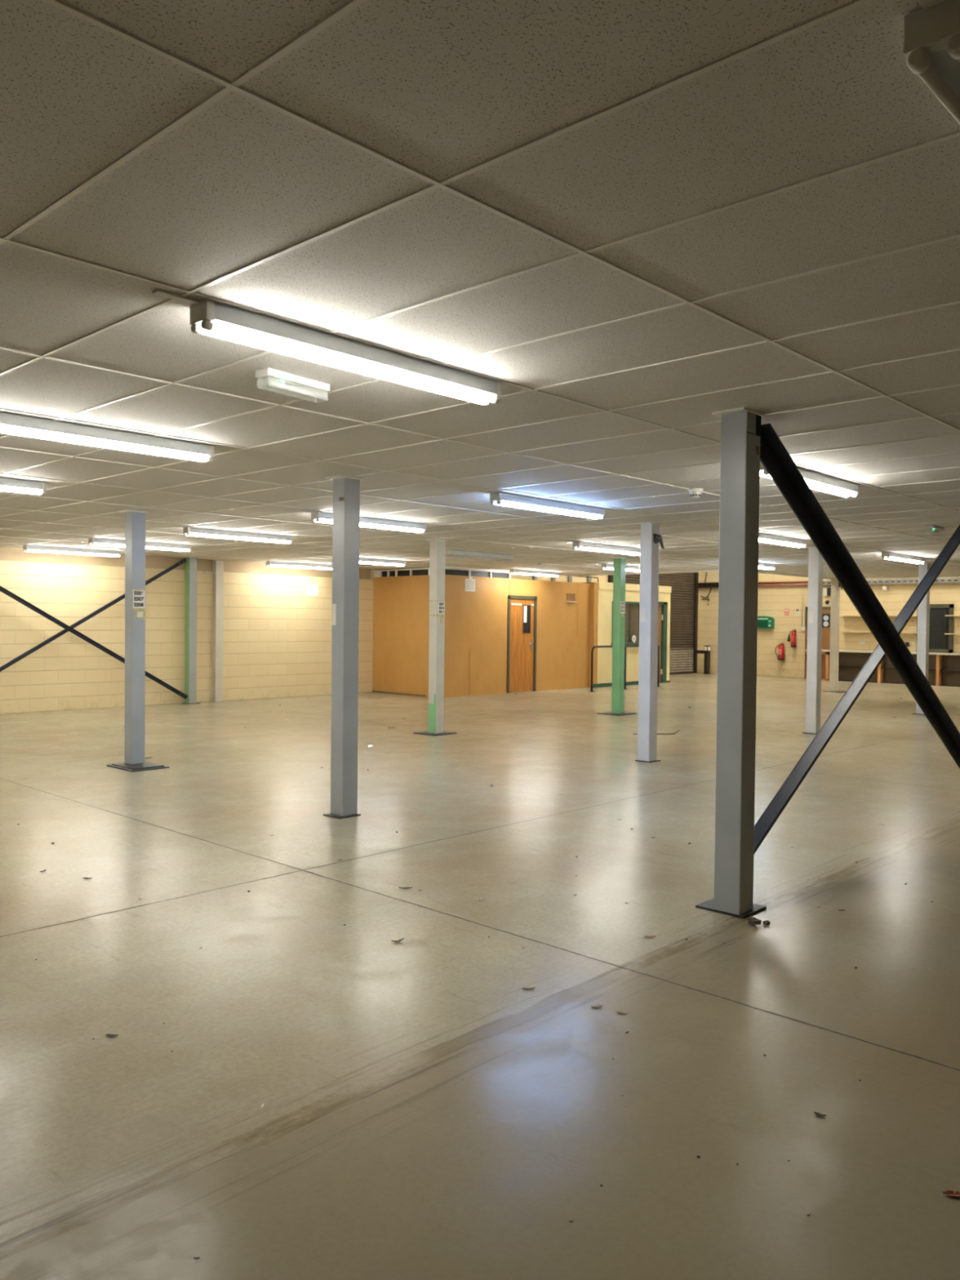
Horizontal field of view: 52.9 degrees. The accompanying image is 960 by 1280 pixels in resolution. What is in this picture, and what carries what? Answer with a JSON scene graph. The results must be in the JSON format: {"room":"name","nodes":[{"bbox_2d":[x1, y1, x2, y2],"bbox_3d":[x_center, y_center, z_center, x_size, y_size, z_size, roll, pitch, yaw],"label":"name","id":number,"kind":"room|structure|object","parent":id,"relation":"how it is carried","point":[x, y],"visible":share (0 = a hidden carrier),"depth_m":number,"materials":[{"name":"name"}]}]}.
{"room":"empty warehouse","nodes":[
{"label":"empty warehouse","id":0,"kind":"room"},
{"bbox_2d":[0,546,698,714],"bbox_3d":[-4.770,-1.867,18.034,0.200,6.000,33.800,2,1,43],"label":"wall","id":1,"kind":"structure","parent":0,"point":[277,636],"depth_m":17.05,"materials":[{"name":"beige paint"}]},
{"bbox_2d":[204,560,223,702],"bbox_3d":[-4.911,-0.162,17.700,0.120,2.600,0.380,2,1,43],"label":"wall pier","id":2,"kind":"object","parent":1,"relation":"attached to","point":[217,572],"visible":1,"depth_m":17.73,"materials":[{"name":"white paint"}]},
{"bbox_2d":[306,584,318,595],"bbox_3d":[-3.377,-1.007,19.393,0.003,0.220,0.300,2,1,43],"label":"paper notice","id":3,"kind":"object","parent":1,"relation":"attached to","point":[311,589],"visible":1,"depth_m":19.40,"materials":[{"name":"white paper"}]},
{"bbox_2d":[608,572,698,674],"bbox_3d":[5.180,-1.253,28.442,0.080,4.600,4.690,2,1,43],"label":"roller shutter","id":4,"kind":"object","parent":1,"relation":"attached to","point":[684,594],"visible":0.3,"depth_m":29.56,"materials":[{"name":"paint"}]},
{"bbox_2d":[669,647,693,672],"bbox_3d":[5.142,0.629,28.480,0.037,0.775,4.470,2,1,43],"label":"roller shutter","id":5,"kind":"object","parent":4,"relation":"hanging from","point":[681,659],"depth_m":29.58,"materials":[{"name":"grey metal"}]},
{"bbox_2d":[0,672,959,1279],"bbox_3d":[3.345,1.454,10.518,22.850,0.201,34.300,2,1,43],"label":"floor","id":6,"kind":"structure","parent":0,"point":[426,1113],"depth_m":3.90,"materials":[{"name":"concrete"}]},
{"bbox_2d":[106,1034,118,1036],"bbox_3d":[-1.329,1.428,3.482,0.045,0.006,0.019,1,1,-1],"label":"dry leaf","id":7,"kind":"object","parent":6,"relation":"on","point":[109,1035],"visible":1,"depth_m":3.48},
{"bbox_2d":[106,509,168,772],"bbox_3d":[-3.478,-0.012,9.816,0.540,2.616,0.400,2,1,43],"label":"steel column","id":8,"kind":"structure","parent":6,"relation":"on","point":[135,521],"depth_m":9.90,"materials":[{"name":"grey metal"}]},
{"bbox_2d":[131,588,146,618],"bbox_3d":[-3.503,-0.372,9.900,0.004,0.303,0.152,2,1,43],"label":"paper sign","id":9,"kind":"object","parent":8,"relation":"attached to","point":[139,595],"visible":1,"depth_m":9.90,"materials":[{"name":"white paper"}]},
{"bbox_2d":[182,557,199,704],"bbox_3d":[-5.185,-0.165,17.312,0.210,2.615,0.240,2,1,43],"label":"steel column","id":10,"kind":"structure","parent":6,"relation":"on","point":[190,668],"depth_m":17.25,"materials":[{"name":"metal"}]},
{"bbox_2d":[0,558,188,699],"bbox_3d":[-6.685,-0.163,15.655,0.108,2.568,4.276,2,1,43],"label":"brace","id":11,"kind":"object","parent":10,"relation":"attached to","point":[71,628],"visible":1,"depth_m":15.81,"materials":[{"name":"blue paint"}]},
{"bbox_2d":[323,475,363,818],"bbox_3d":[-1.058,0.055,7.475,0.205,2.616,0.225,2,1,43],"label":"steel column","id":12,"kind":"structure","parent":6,"relation":"on","point":[346,513],"depth_m":7.43,"materials":[{"name":"grey metal"}]},
{"bbox_2d":[331,604,336,625],"bbox_3d":[-1.130,-0.197,7.460,0.050,0.165,0.003,2,1,43],"label":"label","id":13,"kind":"object","parent":12,"relation":"attached to","point":[334,606],"visible":1,"depth_m":7.46,"materials":[{"name":"white paper"}]},
{"bbox_2d":[367,744,373,749],"bbox_3d":[-1.290,1.262,11.353,0.070,0.057,0.064,0,1,-8],"label":"ball","id":14,"kind":"object","parent":6,"relation":"on","point":[371,746],"visible":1,"depth_m":11.33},
{"bbox_2d":[413,538,457,736],"bbox_3d":[-0.592,-0.041,13.046,0.410,2.616,0.420,2,1,43],"label":"steel column","id":15,"kind":"structure","parent":6,"relation":"on","point":[437,547],"depth_m":12.98,"materials":[{"name":"grey metal"}]},
{"bbox_2d":[429,600,444,622],"bbox_3d":[-0.580,-0.383,13.031,0.153,0.300,0.152,2,1,43],"label":"paper sign","id":16,"kind":"object","parent":15,"relation":"attached to","point":[441,614],"visible":1,"depth_m":12.98,"materials":[{"name":"white paper"}]},
{"bbox_2d":[590,1004,603,1007],"bbox_3d":[0.460,1.442,3.797,0.050,0.004,0.026,0,1,-7],"label":"dry leaf","id":17,"kind":"object","parent":6,"relation":"on","point":[594,1006],"visible":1,"depth_m":3.80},
{"bbox_2d":[597,557,635,715],"bbox_3d":[2.312,-0.068,16.170,0.450,2.616,0.490,2,1,43],"label":"steel column","id":18,"kind":"structure","parent":6,"relation":"on","point":[619,563],"depth_m":16.14,"materials":[{"name":"green metal"}]},
{"bbox_2d":[620,600,625,617],"bbox_3d":[2.389,-0.513,16.128,0.003,0.270,0.135,2,1,43],"label":"paper sign","id":19,"kind":"object","parent":18,"relation":"attached to","point":[622,603],"visible":1,"depth_m":16.12,"materials":[{"name":"grey paper"}]},
{"bbox_2d":[588,644,661,692],"bbox_3d":[3.395,0.628,22.310,0.150,1.024,2.830,2,1,43],"label":"guard rail","id":20,"kind":"object","parent":6,"relation":"on","point":[659,645],"visible":0.87,"depth_m":22.24,"materials":[{"name":"black metal"}]},
{"bbox_2d":[635,522,661,762],"bbox_3d":[1.854,0.028,10.619,0.200,2.616,0.255,2,1,43],"label":"steel column","id":21,"kind":"structure","parent":6,"relation":"on","point":[649,550],"depth_m":10.57,"materials":[{"name":"grey metal"}]},
{"bbox_2d":[640,607,645,622],"bbox_3d":[1.788,-0.279,10.576,0.075,0.160,0.003,2,1,43],"label":"label","id":22,"kind":"object","parent":21,"relation":"attached to","point":[642,610],"visible":1,"depth_m":10.58,"materials":[{"name":"white paper"}]},
{"bbox_2d":[653,533,664,549],"bbox_3d":[1.970,-1.082,10.583,0.022,0.160,0.205,2,1,43],"label":"bracket","id":23,"kind":"object","parent":21,"relation":"attached to","point":[657,538],"visible":1,"depth_m":10.56,"materials":[{"name":"black metal"}]},
{"bbox_2d":[632,729,679,734],"bbox_3d":[2.552,1.288,13.351,0.935,0.010,0.301,0,1,-37],"label":"scrap","id":24,"kind":"object","parent":6,"relation":"on","point":[677,730],"visible":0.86,"depth_m":13.24,"materials":[{"name":"black plastic"}]},
{"bbox_2d":[694,645,710,674],"bbox_3d":[6.874,0.605,29.824,0.495,0.870,0.200,2,1,43],"label":"barrier post","id":25,"kind":"object","parent":6,"relation":"on","point":[707,648],"visible":1,"depth_m":29.66,"materials":[{"name":"metal"}]},
{"bbox_2d":[695,406,766,918],"bbox_3d":[1.337,0.123,5.106,0.280,2.616,0.305,2,1,43],"label":"steel column","id":26,"kind":"structure","parent":6,"relation":"on","point":[740,427],"depth_m":5.01,"materials":[{"name":"grey metal"}]},
{"bbox_2d":[755,445,759,455],"bbox_3d":[1.445,-0.986,5.019,0.003,0.045,0.030,2,1,43],"label":"tape patch","id":27,"kind":"object","parent":26,"relation":"attached to","point":[757,446],"visible":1,"depth_m":5.01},
{"bbox_2d":[753,423,959,854],"bbox_3d":[2.866,0.113,6.678,0.178,2.565,4.252,2,1,43],"label":"brace","id":28,"kind":"object","parent":26,"relation":"attached to","point":[775,459],"visible":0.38,"depth_m":6.09,"materials":[{"name":"black metal"}]},
{"bbox_2d":[746,916,761,924],"bbox_3d":[1.383,1.417,4.860,0.068,0.039,0.072,1,1,7],"label":"clump","id":29,"kind":"object","parent":6,"relation":"on","point":[753,921],"visible":1,"depth_m":4.84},
{"bbox_2d":[762,920,770,924],"bbox_3d":[1.444,1.426,4.863,0.038,0.022,0.037,0,1,-11],"label":"clump","id":30,"kind":"object","parent":6,"relation":"on","point":[766,922],"visible":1,"depth_m":4.85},
{"bbox_2d":[802,546,822,734],"bbox_3d":[4.694,0.004,13.552,0.210,2.616,0.250,2,1,43],"label":"steel column","id":31,"kind":"structure","parent":6,"relation":"on","point":[815,557],"depth_m":13.50,"materials":[{"name":"grey metal"}]},
{"bbox_2d":[808,610,813,622],"bbox_3d":[4.638,-0.322,13.504,0.080,0.170,0.003,2,1,43],"label":"label","id":32,"kind":"object","parent":31,"relation":"attached to","point":[811,613],"visible":1,"depth_m":13.50,"materials":[{"name":"white paper"}]},
{"bbox_2d":[822,561,829,577],"bbox_3d":[4.862,-0.997,13.599,0.171,0.222,0.027,0,1,-28],"label":"conduit","id":33,"kind":"object","parent":31,"relation":"attached to","point":[824,562],"visible":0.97,"depth_m":13.62,"materials":[{"name":"white plastic"}]},
{"bbox_2d":[804,629,830,680],"bbox_3d":[9.646,0.407,27.188,0.765,1.420,0.650,2,1,43],"label":"desk unit","id":34,"kind":"object","parent":6,"relation":"on","point":[825,656],"visible":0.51,"depth_m":27.00,"materials":[{"name":"orange wood"}]},
{"bbox_2d":[813,1111,826,1115],"bbox_3d":[1.048,1.461,2.971,0.035,0.006,0.018,1,1,33],"label":"dry leaf","id":35,"kind":"object","parent":6,"relation":"on","point":[815,1113],"visible":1,"depth_m":2.97,"materials":[{"name":"plant"}]},
{"bbox_2d":[822,577,845,692],"bbox_3d":[8.189,-0.116,22.195,0.420,2.616,0.380,2,1,43],"label":"steel column","id":36,"kind":"structure","parent":6,"relation":"on","point":[835,589],"depth_m":22.14,"materials":[{"name":"grey metal"}]},
{"bbox_2d":[838,649,959,686],"bbox_3d":[13.310,0.796,23.829,9.150,0.840,0.600,2,1,43],"label":"bench","id":37,"kind":"object","parent":6,"relation":"on","point":[944,668],"visible":0.47,"depth_m":25.85,"materials":[{"name":"paint"}]},
{"bbox_2d":[838,665,959,671],"bbox_3d":[13.221,0.816,23.735,9.150,0.030,0.180,2,1,43],"label":"shelf","id":38,"kind":"object","parent":37,"relation":"attached to","point":[881,668],"depth_m":25.88,"materials":[{"name":"paint"}]},
{"bbox_2d":[839,649,959,655],"bbox_3d":[13.314,0.396,23.822,9.150,0.040,0.600,2,1,43],"label":"countertop","id":39,"kind":"structure","parent":37,"relation":"on","point":[840,651],"depth_m":25.37,"materials":[{"name":"beige wood"}]},
{"bbox_2d":[911,562,931,715],"bbox_3d":[7.668,-0.022,16.685,0.240,2.616,0.250,2,1,43],"label":"steel column","id":40,"kind":"structure","parent":6,"relation":"on","point":[923,609],"depth_m":16.63,"materials":[{"name":"grey metal"}]},
{"bbox_2d":[942,1190,959,1196],"bbox_3d":[1.258,1.471,2.560,0.055,0.007,0.028,1,1,5],"label":"dry leaf","id":41,"kind":"object","parent":6,"relation":"on","point":[956,1193],"visible":1,"depth_m":2.56,"materials":[{"name":"brown plant"}]},
{"bbox_2d":[0,0,959,577],"bbox_3d":[1.754,-1.382,8.592,22.250,0.286,28.950,2,1,43],"label":"ceiling","id":42,"kind":"structure","parent":0,"point":[641,221],"depth_m":2.96,"materials":[{"name":"tile"}]},
{"bbox_2d":[0,477,46,495],"bbox_3d":[-4.141,-1.230,7.275,0.112,0.102,1.680,2,1,43],"label":"light","id":43,"kind":"object","parent":42,"relation":"attached to","point":[11,485],"visible":1,"depth_m":7.72,"materials":[{"name":"white plastic"}]},
{"bbox_2d":[13,544,121,557],"bbox_3d":[-6.451,-1.397,15.130,0.112,0.102,1.680,2,1,43],"label":"light","id":44,"kind":"object","parent":42,"relation":"attached to","point":[37,548],"visible":1,"depth_m":15.11,"materials":[{"name":"white plastic"}]},
{"bbox_2d":[78,537,124,547],"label":"light","id":45,"kind":"object","parent":42,"relation":"attached to","point":[120,543],"depth_m":13.35,"materials":[{"name":"white plastic"}]},
{"bbox_2d":[0,412,213,462],"bbox_3d":[-2.303,-1.180,5.551,0.112,0.102,1.680,2,1,43],"label":"light","id":46,"kind":"object","parent":42,"relation":"attached to","point":[10,424],"visible":1,"depth_m":5.60,"materials":[{"name":"white plastic"}]},
{"bbox_2d":[145,542,191,551],"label":"light","id":47,"kind":"object","parent":42,"relation":"attached to","point":[148,545],"depth_m":14.04,"materials":[{"name":"white plastic"}]},
{"bbox_2d":[173,525,293,544],"bbox_3d":[-3.063,-1.306,12.049,0.112,0.102,1.680,2,1,43],"label":"light","id":48,"kind":"object","parent":42,"relation":"attached to","point":[191,531],"visible":1,"depth_m":12.01,"materials":[{"name":"white plastic"}]},
{"bbox_2d":[255,367,329,397],"bbox_3d":[-0.847,-1.154,4.383,0.090,0.080,0.370,1,1,37],"label":"emergency light","id":49,"kind":"object","parent":42,"relation":"attached to","point":[277,378],"visible":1,"depth_m":4.36,"materials":[{"name":"white plastic"}]},
{"bbox_2d":[262,560,332,570],"bbox_3d":[-3.494,-1.426,18.457,0.112,0.102,1.680,2,1,43],"label":"light","id":50,"kind":"object","parent":42,"relation":"attached to","point":[268,563],"visible":0.82,"depth_m":18.42,"materials":[{"name":"white plastic"}]},
{"bbox_2d":[300,510,333,524],"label":"light","id":51,"kind":"object","parent":42,"relation":"attached to","point":[327,517],"depth_m":9.82,"materials":[{"name":"white plastic"}]},
{"bbox_2d":[152,288,501,406],"bbox_3d":[-0.516,-1.130,3.847,0.112,0.102,1.680,2,1,43],"label":"light","id":52,"kind":"object","parent":42,"relation":"attached to","point":[207,317],"visible":1,"depth_m":3.73,"materials":[{"name":"white plastic"}]},
{"bbox_2d":[329,555,405,566],"bbox_3d":[-1.960,-1.383,16.951,0.112,0.102,1.680,2,1,43],"label":"light","id":53,"kind":"object","parent":42,"relation":"attached to","point":[362,561],"visible":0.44,"depth_m":17.12,"materials":[{"name":"white plastic"}]},
{"bbox_2d":[359,516,426,533],"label":"light","id":54,"kind":"object","parent":42,"relation":"attached to","point":[371,522],"depth_m":10.51,"materials":[{"name":"white plastic"}]},
{"bbox_2d":[444,550,513,561],"bbox_3d":[-0.066,-1.333,15.243,0.112,0.102,1.680,2,1,43],"label":"light","id":55,"kind":"object","parent":42,"relation":"attached to","point":[455,553],"visible":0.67,"depth_m":15.23,"materials":[{"name":"white plastic"}]},
{"bbox_2d":[506,568,559,577],"bbox_3d":[1.114,-1.413,20.374,0.112,0.102,1.680,2,1,43],"label":"light","id":56,"kind":"object","parent":42,"relation":"attached to","point":[511,571],"visible":1,"depth_m":20.33,"materials":[{"name":"white plastic"}]},
{"bbox_2d":[480,490,604,519],"bbox_3d":[0.589,-1.207,8.693,0.112,0.102,1.680,2,1,43],"label":"light","id":57,"kind":"object","parent":42,"relation":"attached to","point":[501,499],"visible":1,"depth_m":8.62,"materials":[{"name":"white plastic"}]},
{"bbox_2d":[567,541,639,555],"bbox_3d":[1.757,-1.283,13.533,0.112,0.102,1.680,2,1,43],"label":"light","id":58,"kind":"object","parent":42,"relation":"attached to","point":[580,545],"visible":0.88,"depth_m":13.46,"materials":[{"name":"white plastic"}]},
{"bbox_2d":[597,563,613,569],"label":"light","id":59,"kind":"object","parent":42,"relation":"attached to","point":[608,566],"depth_m":17.76,"materials":[{"name":"white plastic"}]},
{"bbox_2d":[625,565,639,572],"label":"light","id":60,"kind":"object","parent":42,"relation":"attached to","point":[628,568],"depth_m":18.36,"materials":[{"name":"white plastic"}]},
{"bbox_2d":[688,488,702,497],"bbox_3d":[1.761,-1.195,7.867,0.112,0.074,0.112,2,1,43],"label":"smoke detector","id":61,"kind":"object","parent":42,"relation":"attached to","point":[695,492],"visible":1,"depth_m":7.83,"materials":[{"name":"white plastic"}]},
{"bbox_2d":[758,562,775,569],"bbox_3d":[4.729,-1.312,16.847,0.112,0.102,1.680,2,1,43],"label":"light","id":62,"kind":"object","parent":42,"relation":"attached to","point":[761,566],"visible":0.42,"depth_m":17.19,"materials":[{"name":"white plastic"}]},
{"bbox_2d":[758,533,806,547],"bbox_3d":[3.594,-1.233,11.838,0.112,0.102,1.680,2,1,43],"label":"light","id":63,"kind":"object","parent":42,"relation":"attached to","point":[764,538],"visible":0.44,"depth_m":11.93,"materials":[{"name":"white plastic"}]},
{"bbox_2d":[760,461,858,497],"bbox_3d":[2.336,-1.157,6.931,0.112,0.102,1.680,2,1,43],"label":"light","id":64,"kind":"object","parent":42,"relation":"attached to","point":[818,482],"visible":0.51,"depth_m":7.12,"materials":[{"name":"white plastic"}]},
{"bbox_2d":[880,551,924,564],"bbox_3d":[6.478,-1.257,14.795,0.112,0.102,1.680,2,1,43],"label":"light","id":65,"kind":"object","parent":42,"relation":"attached to","point":[890,556],"visible":1,"depth_m":14.71,"materials":[{"name":"white plastic"}]},
{"bbox_2d":[902,0,959,124],"bbox_3d":[1.270,-1.082,2.200,0.112,0.102,1.680,2,1,43],"label":"light","id":66,"kind":"object","parent":42,"relation":"attached to","point":[931,33],"visible":1,"depth_m":1.73,"materials":[{"name":"white plastic"}]},
{"bbox_2d":[924,524,944,533],"bbox_3d":[4.986,-1.206,10.574,0.090,0.080,0.360,2,1,43],"label":"emergency light","id":67,"kind":"object","parent":42,"relation":"attached to","point":[934,528],"visible":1,"depth_m":10.51,"materials":[{"name":"white plastic"}]},
{"bbox_2d":[372,574,590,697],"bbox_3d":[0.204,-0.112,21.742,2.054,2.460,5.106,2,1,43],"label":"wall partition","id":68,"kind":"structure","parent":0,"point":[475,638],"depth_m":20.23,"materials":[{"name":"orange wood"}]},
{"bbox_2d":[373,567,511,578],"bbox_3d":[-0.803,-1.506,20.621,2.062,0.367,2.122,2,1,43],"label":"window","id":69,"kind":"structure","parent":68,"relation":"in","point":[415,571],"depth_m":19.96,"materials":[{"name":"glass"}]},
{"bbox_2d":[465,577,475,591],"bbox_3d":[-0.194,-1.146,19.780,0.008,0.300,0.300,2,1,43],"label":"paper notice","id":70,"kind":"object","parent":68,"relation":"attached to","point":[470,582],"visible":1,"depth_m":19.78,"materials":[{"name":"grey paper"}]},
{"bbox_2d":[506,595,537,693],"bbox_3d":[0.902,0.088,21.017,0.151,2.100,0.950,2,1,43],"label":"door","id":71,"kind":"structure","parent":68,"relation":"in","point":[522,625],"depth_m":21.01,"materials":[{"name":"brown wood"}]},
{"bbox_2d":[566,593,577,602],"bbox_3d":[2.112,-0.972,22.218,0.050,0.200,0.330,2,1,43],"label":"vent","id":72,"kind":"object","parent":68,"relation":"attached to","point":[570,597],"visible":1,"depth_m":22.23,"materials":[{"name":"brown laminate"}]},
{"bbox_2d":[587,582,671,687],"bbox_3d":[3.037,-0.156,24.662,2.190,2.500,3.350,2,1,43],"label":"wall","id":73,"kind":"structure","parent":0,"point":[601,593],"depth_m":23.13,"materials":[{"name":"beige paint"}]},
{"bbox_2d":[532,575,537,580],"bbox_3d":[1.393,-2.608,24.380,0.070,2.400,0.220,2,1,43],"label":"steel post","id":74,"kind":"object","parent":73,"relation":"on","point":[534,577],"visible":0.02,"depth_m":24.36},
{"bbox_2d":[551,576,555,581],"bbox_3d":[1.907,-2.613,24.927,0.070,2.400,0.220,2,1,43],"label":"steel post","id":75,"kind":"object","parent":73,"relation":"on","point":[553,579],"visible":0.02,"depth_m":24.91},
{"bbox_2d":[567,576,572,582],"bbox_3d":[2.385,-2.617,25.437,0.070,2.400,0.220,2,1,43],"label":"steel post","id":76,"kind":"object","parent":73,"relation":"on","point":[569,578],"visible":0.02,"depth_m":25.42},
{"bbox_2d":[577,576,598,582],"bbox_3d":[2.182,-1.423,22.315,1.756,0.164,0.033,0,1,-43],"label":"rail","id":77,"kind":"object","parent":73,"relation":"on","point":[578,576],"visible":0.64,"depth_m":22.69,"materials":[{"name":"black metal"}]},
{"bbox_2d":[586,575,591,582],"bbox_3d":[2.967,-2.623,26.057,0.070,2.400,0.220,2,1,43],"label":"steel post","id":78,"kind":"object","parent":73,"relation":"on","point":[588,580],"visible":0.02,"depth_m":26.04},
{"bbox_2d":[611,600,639,644],"bbox_3d":[3.622,-0.403,23.727,0.150,1.080,1.370,2,1,43],"label":"window","id":79,"kind":"structure","parent":73,"relation":"in","point":[629,603],"depth_m":23.82,"materials":[{"name":"green paint"}]},
{"bbox_2d":[631,635,635,642],"bbox_3d":[3.812,-0.026,23.846,0.011,0.185,0.170,2,1,43],"label":"round sign","id":80,"kind":"object","parent":79,"relation":"on","point":[633,637],"visible":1,"depth_m":23.84,"materials":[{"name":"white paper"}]},
{"bbox_2d":[593,680,670,688],"bbox_3d":[3.812,1.070,23.938,0.018,0.090,3.340,2,1,43],"label":"baseboard","id":81,"kind":"structure","parent":73,"relation":"attached to","point":[635,682],"depth_m":23.20,"materials":[{"name":"green paint"}]},
{"bbox_2d":[657,601,667,683],"bbox_3d":[4.515,0.063,24.745,0.140,2.090,0.830,2,1,43],"label":"door","id":82,"kind":"structure","parent":73,"relation":"in","point":[662,606],"depth_m":24.90,"materials":[{"name":"green paint"}]},
{"bbox_2d":[697,571,959,677],"bbox_3d":[14.973,-1.750,22.823,22.450,6.000,0.200,2,1,43],"label":"wall","id":83,"kind":"structure","parent":0,"point":[772,601],"depth_m":28.18,"materials":[{"name":"beige paint"}]},
{"bbox_2d":[444,565,959,579],"bbox_3d":[10.601,-1.463,18.220,21.836,0.330,6.257,1,1,20],"label":"trim","id":84,"kind":"structure","parent":83,"relation":"attached to","point":[445,566],"depth_m":20.59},
{"bbox_2d":[701,572,711,604],"bbox_3d":[7.070,-1.823,30.058,0.362,1.483,0.036,2,1,43],"label":"hanging cable","id":85,"kind":"object","parent":83,"relation":"hanging from","point":[706,572],"visible":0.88,"depth_m":30.05,"materials":[{"name":"black plastic"}]},
{"bbox_2d":[697,582,718,587],"bbox_3d":[7.540,-1.694,29.572,1.920,0.150,0.120,2,1,43],"label":"tray trunking","id":86,"kind":"object","parent":83,"relation":"attached to","point":[700,584],"visible":0.36,"depth_m":29.92,"materials":[{"name":"paint"}]},
{"bbox_2d":[757,616,774,628],"bbox_3d":[8.440,-0.526,28.723,0.640,0.365,0.150,2,1,43],"label":"case","id":87,"kind":"object","parent":83,"relation":"attached to","point":[763,622],"visible":0.64,"depth_m":28.59,"materials":[{"name":"green plastic"}]},
{"bbox_2d":[757,617,770,626],"bbox_3d":[8.419,-0.528,28.649,0.470,0.250,0.006,2,1,43],"label":"print","id":88,"kind":"object","parent":87,"relation":"attached to","point":[761,621],"depth_m":28.63},
{"bbox_2d":[775,642,784,660],"bbox_3d":[8.812,0.331,28.309,0.254,0.524,0.210,1,1,11],"label":"fire extinguisher","id":89,"kind":"object","parent":83,"relation":"attached to","point":[780,656],"visible":1,"depth_m":28.23,"materials":[{"name":"red metal"}]},
{"bbox_2d":[758,583,808,586],"bbox_3d":[8.906,-1.612,28.310,1.800,0.067,0.070,2,1,43],"label":"pipe","id":90,"kind":"object","parent":83,"relation":"attached to","point":[778,584],"visible":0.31,"depth_m":28.25,"materials":[{"name":"brown metal"}]},
{"bbox_2d":[758,581,808,583],"bbox_3d":[8.906,-1.692,28.309,1.800,0.053,0.056,2,1,43],"label":"pipe","id":91,"kind":"object","parent":83,"relation":"attached to","point":[776,582],"visible":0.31,"depth_m":28.31,"materials":[{"name":"brown metal"}]},
{"bbox_2d":[784,608,788,615],"bbox_3d":[9.001,-0.820,28.289,0.130,0.190,0.005,2,1,43],"label":"safety sign","id":92,"kind":"object","parent":83,"relation":"attached to","point":[786,611],"visible":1,"depth_m":28.29,"materials":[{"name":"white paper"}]},
{"bbox_2d":[787,628,796,647],"bbox_3d":[9.086,-0.057,28.061,0.245,0.534,0.176,1,1,6],"label":"fire extinguisher","id":93,"kind":"object","parent":83,"relation":"attached to","point":[793,632],"visible":1,"depth_m":28.00,"materials":[{"name":"red metal"}]},
{"bbox_2d":[795,608,799,615],"bbox_3d":[9.242,-0.814,28.063,0.100,0.190,0.005,2,1,43],"label":"safety sign","id":94,"kind":"object","parent":83,"relation":"attached to","point":[797,610],"visible":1,"depth_m":28.06,"materials":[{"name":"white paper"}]},
{"bbox_2d":[800,586,805,630],"bbox_3d":[9.368,-0.915,27.917,0.140,1.270,0.050,2,1,43],"label":"conduit","id":95,"kind":"object","parent":83,"relation":"attached to","point":[802,627],"visible":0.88,"depth_m":27.91,"materials":[{"name":"white plastic"}]},
{"bbox_2d":[805,606,831,654],"bbox_3d":[9.755,0.081,27.562,0.930,2.060,0.050,2,1,43],"label":"door","id":96,"kind":"structure","parent":83,"relation":"in","point":[825,610],"depth_m":27.46,"materials":[{"name":"wood"}]},
{"bbox_2d":[822,613,830,627],"bbox_3d":[9.839,-0.551,27.457,0.270,0.390,0.007,2,1,43],"label":"door sign","id":97,"kind":"object","parent":96,"relation":"attached to","point":[825,617],"visible":0.97,"depth_m":27.44,"materials":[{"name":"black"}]},
{"bbox_2d":[823,587,831,595],"bbox_3d":[9.880,-1.365,27.405,0.210,0.220,0.090,2,1,43],"label":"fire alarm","id":98,"kind":"object","parent":83,"relation":"attached to","point":[827,591],"visible":0.91,"depth_m":27.37,"materials":[{"name":"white plastic"}]},
{"bbox_2d":[858,640,865,644],"bbox_3d":[10.612,0.069,26.772,0.160,0.090,0.030,2,1,43],"label":"wall socket","id":99,"kind":"object","parent":83,"relation":"attached to","point":[860,642],"visible":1,"depth_m":26.76,"materials":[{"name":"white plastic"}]},
{"bbox_2d":[839,631,917,633],"bbox_3d":[10.876,-0.215,26.351,2.070,0.028,0.280,2,1,43],"label":"wall shelf","id":100,"kind":"object","parent":83,"relation":"attached to","point":[839,631],"visible":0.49,"depth_m":26.51,"materials":[{"name":"beige wood"}]},
{"bbox_2d":[839,615,917,616],"bbox_3d":[10.880,-0.659,26.343,2.070,0.028,0.280,2,1,43],"label":"wall shelf","id":101,"kind":"object","parent":83,"relation":"attached to","point":[839,615],"visible":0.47,"depth_m":26.59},
{"bbox_2d":[822,577,959,585],"bbox_3d":[14.650,-1.489,22.896,14.010,0.130,0.132,2,1,43],"label":"cable tray","id":102,"kind":"object","parent":83,"relation":"attached to","point":[890,581],"visible":0.52,"depth_m":25.93,"materials":[{"name":"silver metal"}]},
{"bbox_2d":[882,586,887,590],"bbox_3d":[11.029,-1.445,26.266,0.100,0.165,0.080,2,1,43],"label":"wall sensor","id":103,"kind":"object","parent":102,"relation":"hanging from","point":[884,588],"visible":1,"depth_m":26.24,"materials":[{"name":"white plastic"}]},
{"bbox_2d":[905,641,913,646],"bbox_3d":[11.528,0.115,25.872,0.190,0.130,0.090,2,1,43],"label":"wall socket","id":104,"kind":"object","parent":83,"relation":"attached to","point":[908,643],"visible":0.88,"depth_m":25.86,"materials":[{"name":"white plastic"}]},
{"bbox_2d":[916,604,954,653],"bbox_3d":[12.013,-0.312,25.448,0.900,1.270,0.040,2,1,43],"label":"window","id":105,"kind":"structure","parent":83,"relation":"in","point":[940,624],"depth_m":25.34,"materials":[{"name":"black glass"}]},
{"bbox_2d":[945,614,959,616],"bbox_3d":[13.163,-0.607,24.202,2.730,0.028,0.280,2,1,43],"label":"wall shelf","id":106,"kind":"object","parent":83,"relation":"attached to","point":[945,615],"visible":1,"depth_m":24.90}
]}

